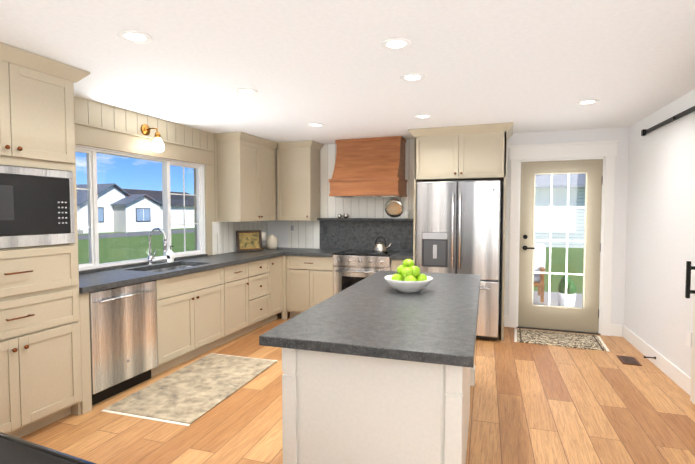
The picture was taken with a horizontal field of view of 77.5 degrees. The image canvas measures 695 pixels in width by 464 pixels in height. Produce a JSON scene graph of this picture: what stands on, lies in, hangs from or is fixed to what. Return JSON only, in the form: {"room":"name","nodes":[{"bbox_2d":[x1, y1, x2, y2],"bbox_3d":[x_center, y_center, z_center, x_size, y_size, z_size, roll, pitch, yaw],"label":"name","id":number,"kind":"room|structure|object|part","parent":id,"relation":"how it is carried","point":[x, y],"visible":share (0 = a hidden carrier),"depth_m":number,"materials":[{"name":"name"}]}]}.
{"room":"kitchen","nodes":[
{"label":"kitchen","id":0,"kind":"room"},
{"bbox_2d":[74,96,217,270],"bbox_3d":[-2.595,0.089,3.284,0.160,2.460,7.800,1,3,20],"label":"wall","id":1,"kind":"structure","parent":0,"point":[86,111],"depth_m":4.53,"materials":[{"name":"beige wood"}]},
{"bbox_2d":[75,121,213,274],"bbox_3d":[-2.131,-0.316,4.380,0.140,1.310,2.310,1,3,20],"label":"window","id":2,"kind":"structure","parent":1,"relation":"in","point":[92,199],"depth_m":4.45,"materials":[{"name":"white plastic"}]},
{"bbox_2d":[141,124,163,151],"bbox_3d":[-1.963,-0.953,4.391,0.226,0.288,0.124,1,3,20],"label":"light","id":3,"kind":"object","parent":1,"relation":"attached to","point":[157,145],"visible":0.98,"depth_m":4.36,"materials":[{"name":"gold metal"}]},
{"bbox_2d":[212,221,267,254],"bbox_3d":[-1.473,0.053,6.078,0.011,0.418,1.357,1,3,20],"label":"backsplash","id":4,"kind":"structure","parent":1,"relation":"attached to","point":[224,240],"depth_m":5.80,"materials":[{"name":"white wood"}]},
{"bbox_2d":[213,224,218,233],"bbox_3d":[-1.673,-0.042,5.509,0.004,0.120,0.100,1,3,20],"label":"switch plate","id":5,"kind":"object","parent":4,"relation":"attached to","point":[215,228],"depth_m":5.50,"materials":[{"name":"white plastic"}]},
{"bbox_2d":[214,132,277,221],"bbox_3d":[-1.329,-0.702,5.863,0.400,1.108,0.964,1,3,20],"label":"upper cabinet","id":6,"kind":"object","parent":1,"relation":"attached to","point":[246,169],"visible":1,"depth_m":5.55,"materials":[{"name":"beige wood"}]},
{"bbox_2d":[0,0,694,143],"bbox_3d":[-0.068,-1.153,2.189,5.900,0.120,8.000,1,3,20],"label":"ceiling","id":7,"kind":"structure","parent":0,"point":[336,69],"depth_m":2.82,"materials":[{"name":"white paint"}]},
{"bbox_2d":[117,30,152,43],"bbox_3d":[-1.199,-1.100,2.449,0.180,0.009,0.180,1,3,20],"label":"recessed light","id":8,"kind":"object","parent":7,"relation":"in","point":[133,36],"visible":1,"depth_m":2.44,"materials":[{"name":"white plastic"}]},
{"bbox_2d":[235,88,257,94],"bbox_3d":[-0.826,-1.149,3.546,0.180,0.009,0.180,1,3,20],"label":"recessed light","id":9,"kind":"object","parent":7,"relation":"in","point":[246,91],"visible":1,"depth_m":3.55,"materials":[{"name":"white plastic"}]},
{"bbox_2d":[309,123,323,126],"bbox_3d":[-0.352,-1.211,4.916,0.180,0.009,0.180,1,3,20],"label":"recessed light","id":10,"kind":"object","parent":7,"relation":"in","point":[316,125],"visible":1,"depth_m":4.91,"materials":[{"name":"white"}]},
{"bbox_2d":[381,38,411,49],"bbox_3d":[0.288,-1.105,2.551,0.180,0.009,0.180,1,3,20],"label":"recessed light","id":11,"kind":"object","parent":7,"relation":"in","point":[396,43],"visible":0.98,"depth_m":2.54,"materials":[{"name":"white plastic"}]},
{"bbox_2d":[400,73,424,81],"bbox_3d":[0.479,-1.133,3.183,0.180,0.009,0.180,1,3,20],"label":"recessed light","id":12,"kind":"object","parent":7,"relation":"in","point":[413,77],"visible":1,"depth_m":3.18,"materials":[{"name":"white plastic"}]},
{"bbox_2d":[415,114,431,118],"bbox_3d":[0.785,-1.191,4.476,0.180,0.009,0.180,1,3,20],"label":"recessed light","id":13,"kind":"object","parent":7,"relation":"in","point":[423,116],"visible":0.98,"depth_m":4.47,"materials":[{"name":"white plastic"}]},
{"bbox_2d":[576,99,598,104],"bbox_3d":[2.159,-1.165,3.895,0.180,0.009,0.180,1,3,20],"label":"recessed light","id":14,"kind":"object","parent":7,"relation":"in","point":[588,102],"visible":0.98,"depth_m":3.89,"materials":[{"name":"white plastic"}]},
{"bbox_2d":[20,311,694,463],"bbox_3d":[-0.068,1.424,2.305,5.900,0.120,8.000,1,3,20],"label":"floor","id":15,"kind":"structure","parent":0,"point":[530,403],"depth_m":3.07,"materials":[{"name":"brown wood"}]},
{"bbox_2d":[0,42,89,437],"bbox_3d":[-2.325,0.113,2.762,0.700,2.458,1.023,1,3,20],"label":"tall cabinet","id":16,"kind":"object","parent":15,"relation":"on","point":[40,365],"visible":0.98,"depth_m":2.82,"materials":[{"name":"beige wood"}]},
{"bbox_2d":[0,165,74,248],"bbox_3d":[-2.334,-0.158,2.764,0.621,0.500,0.803,1,3,20],"label":"microwave","id":17,"kind":"object","parent":16,"relation":"in","point":[36,206],"visible":1,"depth_m":2.78,"materials":[{"name":"grey metal"}]},
{"bbox_2d":[0,432,95,463],"bbox_3d":[-1.034,1.014,1.035,1.530,0.819,0.510,1,3,23],"label":"bench","id":18,"kind":"object","parent":15,"relation":"on","point":[15,450],"visible":1,"depth_m":1.21,"materials":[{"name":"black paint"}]},
{"bbox_2d":[89,280,157,404],"bbox_3d":[-2.035,0.867,3.593,0.641,0.878,0.634,1,3,20],"label":"dishwasher","id":19,"kind":"object","parent":15,"relation":"on","point":[123,336],"visible":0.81,"depth_m":3.45,"materials":[{"name":"grey metal"}]},
{"bbox_2d":[79,256,282,414],"bbox_3d":[-1.676,0.817,4.627,0.651,0.884,2.989,1,3,20],"label":"base cabinet","id":20,"kind":"object","parent":15,"relation":"on","point":[234,301],"visible":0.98,"depth_m":4.43,"materials":[{"name":"beige wood"}]},
{"bbox_2d":[79,247,300,293],"bbox_3d":[-1.565,0.338,4.916,0.648,0.044,3.646,1,3,20],"label":"countertop","id":21,"kind":"structure","parent":20,"relation":"on","point":[97,281],"depth_m":4.15,"materials":[{"name":"stone"}]},
{"bbox_2d":[147,228,166,264],"bbox_3d":[-1.923,0.147,4.399,0.243,0.381,0.091,1,3,20],"label":"faucet","id":22,"kind":"object","parent":21,"relation":"on","point":[150,258],"visible":1,"depth_m":4.39,"materials":[{"name":"silver metal"}]},
{"bbox_2d":[167,246,173,262],"bbox_3d":[-1.902,0.236,4.667,0.072,0.180,0.065,1,3,20],"label":"soap dispenser","id":23,"kind":"object","parent":21,"relation":"on","point":[170,256],"visible":1,"depth_m":4.65,"materials":[{"name":"white plastic"}]},
{"bbox_2d":[150,265,211,299],"bbox_3d":[-1.765,0.489,4.340,0.418,0.205,0.758,1,3,20],"label":"sink basin","id":24,"kind":"object","parent":21,"relation":"in","point":[168,268],"visible":0.1,"depth_m":4.55,"materials":[{"name":"silver metal"}]},
{"bbox_2d":[236,230,262,251],"bbox_3d":[-1.346,0.122,5.940,0.360,0.288,0.064,-2,3,-32],"label":"framed art","id":25,"kind":"object","parent":21,"relation":"on","point":[248,240],"visible":1,"depth_m":5.93,"materials":[{"name":"brown"}]},
{"bbox_2d":[261,232,265,249],"bbox_3d":[-1.240,0.130,6.242,0.140,0.250,0.140,1,3,20],"label":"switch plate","id":26,"kind":"object","parent":21,"relation":"on","point":[263,236],"visible":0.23,"depth_m":6.19,"materials":[{"name":"white plastic"}]},
{"bbox_2d":[266,234,277,248],"bbox_3d":[-1.120,0.138,6.423,0.180,0.217,0.180,1,3,20],"label":"vase","id":27,"kind":"object","parent":21,"relation":"on","point":[271,241],"visible":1,"depth_m":6.36,"materials":[{"name":"beige ceramic"}]},
{"bbox_2d":[102,353,276,425],"bbox_3d":[-1.254,1.294,3.740,0.831,0.010,1.408,1,3,20],"label":"area rug","id":28,"kind":"object","parent":15,"relation":"on","point":[188,395],"visible":0.98,"depth_m":3.55,"materials":[{"name":"white fabric"}]},
{"bbox_2d":[282,255,403,319],"bbox_3d":[0.061,0.758,5.928,1.815,0.884,0.655,1,3,20],"label":"base cabinet","id":29,"kind":"object","parent":15,"relation":"on","point":[307,282],"visible":0.44,"depth_m":5.85,"materials":[{"name":"beige wood"}]},
{"bbox_2d":[284,248,344,256],"bbox_3d":[-0.413,0.285,6.072,0.690,0.044,0.676,1,3,20],"label":"countertop","id":30,"kind":"structure","parent":29,"relation":"on","point":[303,251],"depth_m":5.88,"materials":[{"name":"stone"}]},
{"bbox_2d":[390,251,412,259],"bbox_3d":[0.780,0.305,5.648,0.290,0.044,0.648,1,3,20],"label":"countertop","id":31,"kind":"structure","parent":29,"relation":"on","point":[403,255],"depth_m":5.41,"materials":[{"name":"stone"}]},
{"bbox_2d":[333,249,400,294],"bbox_3d":[0.264,0.723,5.809,0.764,0.906,0.682,1,3,20],"label":"range","id":32,"kind":"object","parent":15,"relation":"on","point":[351,267],"visible":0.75,"depth_m":5.58,"materials":[{"name":"silver metal"}]},
{"bbox_2d":[374,236,390,252],"bbox_3d":[0.459,0.165,5.681,0.237,0.216,0.180,1,3,20],"label":"kettle","id":33,"kind":"object","parent":32,"relation":"on","point":[380,247],"visible":1,"depth_m":5.63,"materials":[{"name":"silver metal"}]},
{"bbox_2d":[282,348,474,463],"bbox_3d":[0.392,0.896,2.869,0.830,0.884,2.060,1,3,18],"label":"kitchen island","id":34,"kind":"object","parent":15,"relation":"on","point":[337,408],"visible":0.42,"depth_m":1.90,"materials":[{"name":"white wood"}]},
{"bbox_2d":[259,270,480,367],"bbox_3d":[0.383,0.432,2.819,0.900,0.044,2.240,1,3,18],"label":"island countertop","id":35,"kind":"structure","parent":34,"relation":"on","point":[378,315],"depth_m":2.10,"materials":[{"name":"stone"}]},
{"bbox_2d":[384,258,432,292],"bbox_3d":[0.416,0.286,2.961,0.330,0.233,0.330,1,3,20],"label":"fruit bowl","id":36,"kind":"object","parent":35,"relation":"on","point":[407,277],"visible":1,"depth_m":2.89,"materials":[{"name":"green food"}]},
{"bbox_2d":[416,180,500,338],"bbox_3d":[1.371,0.300,5.310,0.934,1.815,0.817,1,3,20],"label":"fridge","id":37,"kind":"object","parent":15,"relation":"on","point":[499,258],"depth_m":4.93,"materials":[{"name":"grey metal"}]},
{"bbox_3d":[1.264,0.298,5.019,0.934,1.765,0.086,1,3,20],"label":"fridge door","id":38,"kind":"part","parent":37,"relation":"part of","materials":[{"name":"silver metal"}]},
{"bbox_3d":[1.241,0.102,4.946,0.754,1.077,0.062,1,3,20],"label":"fridge handle","id":39,"kind":"part","parent":37,"relation":"part of","materials":[{"name":"silver metal"}]},
{"bbox_2d":[408,122,512,340],"bbox_3d":[1.397,-0.004,5.366,1.178,2.458,0.720,1,3,20],"label":"tall cabinet","id":40,"kind":"object","parent":15,"relation":"on","point":[466,152],"visible":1,"depth_m":5.03,"materials":[{"name":"beige wood"}]},
{"bbox_2d":[514,328,609,351],"bbox_3d":[2.438,1.236,5.021,0.950,0.010,0.616,1,3,20],"label":"area rug","id":41,"kind":"object","parent":15,"relation":"on","point":[574,340],"visible":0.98,"depth_m":4.97,"materials":[{"name":"white"}]},
{"bbox_2d":[617,355,641,365],"bbox_3d":[2.785,1.270,4.286,0.160,0.008,0.260,1,3,20],"label":"floor vent","id":42,"kind":"object","parent":15,"relation":"in","point":[628,360],"visible":0.98,"depth_m":4.27,"materials":[{"name":"brown metal"}]},
{"bbox_2d":[268,126,629,336],"bbox_3d":[1.415,-0.026,5.832,5.600,2.460,0.160,1,3,20],"label":"wall","id":43,"kind":"structure","parent":0,"point":[278,229],"depth_m":5.14,"materials":[{"name":"white paint"}]},
{"bbox_2d":[276,140,323,220],"bbox_3d":[-0.700,-0.721,6.278,0.607,1.108,0.400,1,3,20],"label":"upper cabinet","id":44,"kind":"object","parent":43,"relation":"attached to","point":[298,180],"visible":1,"depth_m":6.17,"materials":[{"name":"beige wood"}]},
{"bbox_2d":[288,139,413,248],"bbox_3d":[0.061,-0.509,6.218,2.058,1.528,0.011,1,3,20],"label":"backsplash","id":45,"kind":"structure","parent":43,"relation":"attached to","point":[305,234],"depth_m":6.29,"materials":[{"name":"white wood"}]},
{"bbox_2d":[290,224,293,231],"bbox_3d":[-0.837,-0.059,6.560,0.070,0.120,0.006,1,3,20],"label":"switch plate","id":46,"kind":"object","parent":45,"relation":"attached to","point":[291,225],"depth_m":6.56,"materials":[{"name":"white plastic"}]},
{"bbox_2d":[317,218,413,251],"bbox_3d":[0.293,0.034,6.101,1.525,0.454,0.113,1,3,20],"label":"backsplash","id":47,"kind":"structure","parent":43,"relation":"attached to","point":[357,233],"depth_m":6.13,"materials":[{"name":"stone"}]},
{"bbox_2d":[323,226,326,233],"bbox_3d":[-0.327,-0.030,6.354,0.070,0.120,0.004,1,3,20],"label":"switch plate","id":48,"kind":"object","parent":47,"relation":"attached to","point":[324,227],"depth_m":6.35,"materials":[{"name":"black plastic"}]},
{"bbox_2d":[337,214,348,217],"bbox_3d":[-0.057,-0.231,6.217,0.186,0.063,0.069,1,3,20],"label":"creamer","id":49,"kind":"object","parent":47,"relation":"on","point":[340,216],"visible":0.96,"depth_m":6.19,"materials":[{"name":"silver metal"}]},
{"bbox_2d":[385,199,403,217],"bbox_3d":[0.643,-0.326,5.980,0.270,0.264,0.062,1,3,20],"label":"plate","id":50,"kind":"object","parent":47,"relation":"on","point":[394,208],"visible":0.98,"depth_m":5.97,"materials":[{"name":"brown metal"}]},
{"bbox_2d":[404,210,408,217],"bbox_3d":[0.803,-0.240,5.899,0.059,0.110,0.060,1,3,20],"label":"candle","id":51,"kind":"object","parent":47,"relation":"on","point":[406,213],"visible":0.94,"depth_m":5.87,"materials":[{"name":"white wax"}]},
{"bbox_2d":[329,136,407,197],"bbox_3d":[0.284,-0.860,5.843,0.960,0.790,0.505,1,3,20],"label":"range hood","id":52,"kind":"object","parent":43,"relation":"attached to","point":[369,167],"visible":1,"depth_m":5.71,"materials":[{"name":"brown wood"}]},
{"bbox_2d":[517,159,602,334],"bbox_3d":[2.620,0.174,5.380,0.940,2.100,0.190,1,3,20],"label":"back door","id":53,"kind":"structure","parent":43,"relation":"in","point":[584,318],"depth_m":5.34,"materials":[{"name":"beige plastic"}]},
{"bbox_2d":[504,316,621,336],"bbox_3d":[2.630,1.157,5.343,1.305,0.140,0.015,1,3,20],"label":"baseboard","id":54,"kind":"structure","parent":43,"relation":"attached to","point":[616,329],"depth_m":5.14,"materials":[{"name":"white"}]},
{"bbox_2d":[508,140,619,335],"bbox_3d":[2.618,0.072,5.371,1.210,2.305,0.200,1,3,20],"label":"door frame","id":55,"kind":"structure","parent":43,"relation":"attached to","point":[606,151],"depth_m":5.20,"materials":[{"name":"white wood"}]},
{"bbox_2d":[624,89,694,376],"bbox_3d":[2.227,0.173,1.413,0.160,2.460,8.000,1,3,17],"label":"wall","id":56,"kind":"structure","parent":0,"point":[660,252],"depth_m":4.06,"materials":[{"name":"white paint"}]},
{"bbox_2d":[623,325,690,394],"bbox_3d":[2.147,1.330,1.505,0.015,0.140,7.530,1,3,17],"label":"baseboard","id":57,"kind":"structure","parent":56,"relation":"attached to","point":[675,374],"depth_m":4.04,"materials":[{"name":"white wood"}]},
{"bbox_2d":[641,106,694,135],"bbox_3d":[2.619,-0.866,3.078,0.089,0.425,3.000,1,3,17],"label":"track","id":58,"kind":"object","parent":56,"relation":"attached to","point":[644,132],"visible":1,"depth_m":3.90,"materials":[{"name":"black metal"}]},
{"bbox_2d":[685,261,694,403],"bbox_3d":[2.443,0.238,2.697,0.183,2.185,1.270,1,3,20],"label":"barn door","id":59,"kind":"structure","parent":58,"relation":"hanging from","point":[689,268],"depth_m":3.29,"materials":[{"name":"white wood"}]},
{"bbox_2d":[686,331,691,347],"bbox_3d":[2.773,0.869,3.517,0.007,0.120,0.080,1,3,17],"label":"switch plate","id":60,"kind":"object","parent":56,"relation":"attached to","point":[689,340],"visible":0.98,"depth_m":3.50,"materials":[{"name":"white plastic"}]},
{"label":"outside","id":61,"kind":"structure","parent":0,"visible":0},
{"bbox_2d":[78,228,583,293],"bbox_3d":[-33.582,0.422,34.685,160.000,0.770,150.000,1,3,20],"label":"ground","id":62,"kind":"structure","parent":61,"point":[189,235],"depth_m":22.98,"materials":[{"name":"plant"}]},
{"bbox_2d":[76,183,162,233],"bbox_3d":[-32.443,-2.255,39.105,13.900,5.120,28.200,1,3,20],"label":"house","id":63,"kind":"structure","parent":62,"relation":"on","point":[113,222],"depth_m":45.68,"materials":[{"name":"white"}]},
{"bbox_2d":[123,189,194,228],"bbox_3d":[-26.020,-3.085,58.676,10.300,5.020,12.300,1,3,20],"label":"house","id":64,"kind":"structure","parent":62,"relation":"on","point":[178,213],"depth_m":56.68,"materials":[{"name":"grey"}]},
{"bbox_2d":[533,291,582,306],"bbox_3d":[3.108,1.233,6.869,3.700,0.109,2.830,1,3,20],"label":"patio","id":65,"kind":"structure","parent":62,"relation":"on","point":[579,297],"depth_m":7.41,"materials":[{"name":"concrete"}]},
{"bbox_2d":[533,243,545,302],"bbox_3d":[3.070,0.676,7.573,0.695,0.940,0.750,1,3,20],"label":"patio chair","id":66,"kind":"object","parent":65,"relation":"on","point":[539,278],"depth_m":7.36,"materials":[{"name":"brown wood"}]},
{"bbox_2d":[558,276,576,306],"bbox_3d":[3.352,0.930,6.622,0.260,0.518,0.260,1,3,20],"label":"plant","id":67,"kind":"object","parent":65,"relation":"on","point":[570,299],"depth_m":6.54,"materials":[{"name":"green plant"}]},
{"bbox_2d":[534,173,585,247],"bbox_3d":[11.654,-2.422,24.265,25.000,5.850,11.000,1,3,20],"label":"house","id":68,"kind":"structure","parent":62,"relation":"on","point":[542,198],"depth_m":19.72,"materials":[{"name":"grey"}]}
]}

